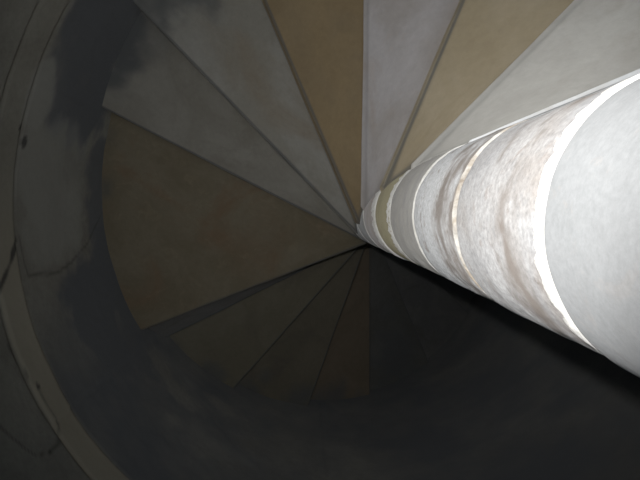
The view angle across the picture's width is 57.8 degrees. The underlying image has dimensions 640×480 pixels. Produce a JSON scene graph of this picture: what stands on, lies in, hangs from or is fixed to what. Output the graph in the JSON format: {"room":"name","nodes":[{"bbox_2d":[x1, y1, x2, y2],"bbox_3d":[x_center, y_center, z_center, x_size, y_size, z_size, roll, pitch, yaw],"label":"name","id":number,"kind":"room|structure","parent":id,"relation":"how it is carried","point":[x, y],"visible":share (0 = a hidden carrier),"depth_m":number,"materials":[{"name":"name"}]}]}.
{"room":"spiral staircase","nodes":[
{"label":"spiral staircase","id":0,"kind":"room"},
{"bbox_2d":[0,0,639,479],"bbox_3d":[0.196,-0.065,1.429,2.347,5.448,2.347,0,-87,-2],"label":"wall","id":1,"kind":"structure","parent":0,"point":[87,393],"depth_m":1.76,"materials":[{"name":"stone"}]},
{"bbox_3d":[0.260,0.040,-0.668,0.194,1.247,0.194,0,-87,-2],"label":"trim","id":2,"kind":"structure","parent":0,"visible":0},
{"bbox_3d":[0.570,0.410,0.082,0.860,0.207,1.009,0,-87,-2],"label":"stone step","id":3,"kind":"structure","parent":2,"relation":"on","visible":0},
{"bbox_2d":[544,79,639,377],"bbox_3d":[0.664,0.167,0.273,1.079,0.208,0.481,39,-89,-3],"label":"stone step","id":4,"kind":"structure","parent":3,"relation":"on","point":[592,221],"depth_m":0.29,"materials":[{"name":"grey stone"}]},
{"bbox_2d":[456,74,639,355],"bbox_3d":[0.669,0.124,0.471,1.080,0.208,0.482,0,-87,-2],"label":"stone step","id":5,"kind":"structure","parent":4,"relation":"on","point":[502,202],"depth_m":0.41,"materials":[{"name":"grey stone"}]},
{"bbox_2d":[414,69,639,302],"bbox_3d":[0.683,-0.066,0.663,1.080,0.208,0.482,-23,-87,-1],"label":"stone step","id":6,"kind":"structure","parent":5,"relation":"on","point":[437,197],"depth_m":0.63,"materials":[{"name":"grey stone"}]},
{"bbox_2d":[390,0,639,279],"bbox_3d":[0.538,-0.372,0.843,1.080,0.209,0.484,-28,-87,0],"label":"stone step","id":7,"kind":"structure","parent":6,"relation":"on","point":[591,44],"depth_m":0.85,"materials":[{"name":"grey stone"}]},
{"bbox_2d":[375,0,573,265],"bbox_3d":[0.506,-0.401,1.041,0.476,0.208,1.079,23,-88,-3],"label":"stone step","id":8,"kind":"structure","parent":7,"relation":"on","point":[482,39],"depth_m":1.03,"materials":[{"name":"beige stone"}]},
{"bbox_2d":[361,0,458,260],"bbox_3d":[0.343,-0.498,1.231,0.492,0.209,1.081,0,-87,-2],"label":"stone step","id":9,"kind":"structure","parent":8,"relation":"on","point":[402,39],"depth_m":1.23,"materials":[{"name":"grey stone"}]},
{"bbox_2d":[262,0,388,252],"bbox_3d":[0.160,-0.531,1.425,0.501,0.208,1.082,-23,-87,-1],"label":"stone step","id":10,"kind":"structure","parent":9,"relation":"on","point":[321,41],"depth_m":1.40,"materials":[{"name":"beige stone"}]},
{"bbox_2d":[133,0,378,247],"bbox_3d":[-0.137,-0.402,1.623,0.458,0.208,1.081,-28,-87,0],"label":"stone step","id":11,"kind":"structure","parent":10,"relation":"on","point":[235,45],"depth_m":1.59,"materials":[{"name":"grey stone"}]},
{"bbox_2d":[102,12,367,242],"bbox_3d":[-0.228,-0.286,1.826,1.081,0.208,0.423,41,-89,-3],"label":"stone step","id":12,"kind":"structure","parent":11,"relation":"on","point":[152,85],"depth_m":1.77,"materials":[{"name":"grey stone"}]},
{"bbox_2d":[102,113,366,329],"bbox_3d":[-0.266,-0.099,2.034,1.081,0.208,0.899,0,-87,-2],"label":"stone step","id":13,"kind":"structure","parent":12,"relation":"on","point":[184,233],"depth_m":2.00,"materials":[{"name":"beige stone"}]},
{"bbox_2d":[148,260,321,337],"bbox_3d":[-0.277,-0.011,2.239,1.081,0.208,0.428,-26,-87,0],"label":"stone step","id":14,"kind":"structure","parent":13,"relation":"on","point":[167,328],"depth_m":2.24,"materials":[{"name":"grey stone"}]},
{"bbox_2d":[170,246,359,387],"bbox_3d":[-0.232,0.126,2.447,0.478,0.208,1.081,42,-89,-3],"label":"stone step","id":15,"kind":"structure","parent":14,"relation":"on","point":[228,343],"depth_m":2.42,"materials":[{"name":"stone"}]},
{"bbox_2d":[238,244,365,405],"bbox_3d":[-0.119,0.247,2.657,0.474,0.208,1.081,19,-88,-3],"label":"stone step","id":16,"kind":"structure","parent":15,"relation":"on","point":[289,371],"depth_m":2.63,"materials":[{"name":"grey stone"}]},
{"bbox_2d":[311,243,369,399],"bbox_3d":[0.037,0.308,2.865,0.438,0.208,1.081,0,-87,-2],"label":"stone step","id":17,"kind":"structure","parent":16,"relation":"on","point":[345,370],"depth_m":2.86,"materials":[{"name":"beige stone"}]},
{"bbox_2d":[370,244,427,389],"bbox_3d":[0.187,0.317,3.070,0.479,0.208,1.082,-23,-87,-1],"label":"stone step","id":18,"kind":"structure","parent":17,"relation":"on","point":[396,349],"depth_m":3.06,"materials":[{"name":"grey stone"}]},
{"bbox_2d":[383,250,467,357],"bbox_3d":[0.354,0.256,3.273,0.480,0.208,1.081,-45,-87,1],"label":"stone step","id":19,"kind":"structure","parent":18,"relation":"on","point":[435,315],"depth_m":3.26,"materials":[{"name":"grey stone"}]},
{"bbox_2d":[424,268,474,309],"bbox_3d":[0.488,0.135,3.471,1.081,0.209,0.479,23,-88,-3],"label":"stone step","id":20,"kind":"structure","parent":19,"relation":"on","point":[463,296],"depth_m":3.41,"materials":[{"name":"grey stone"}]}
]}

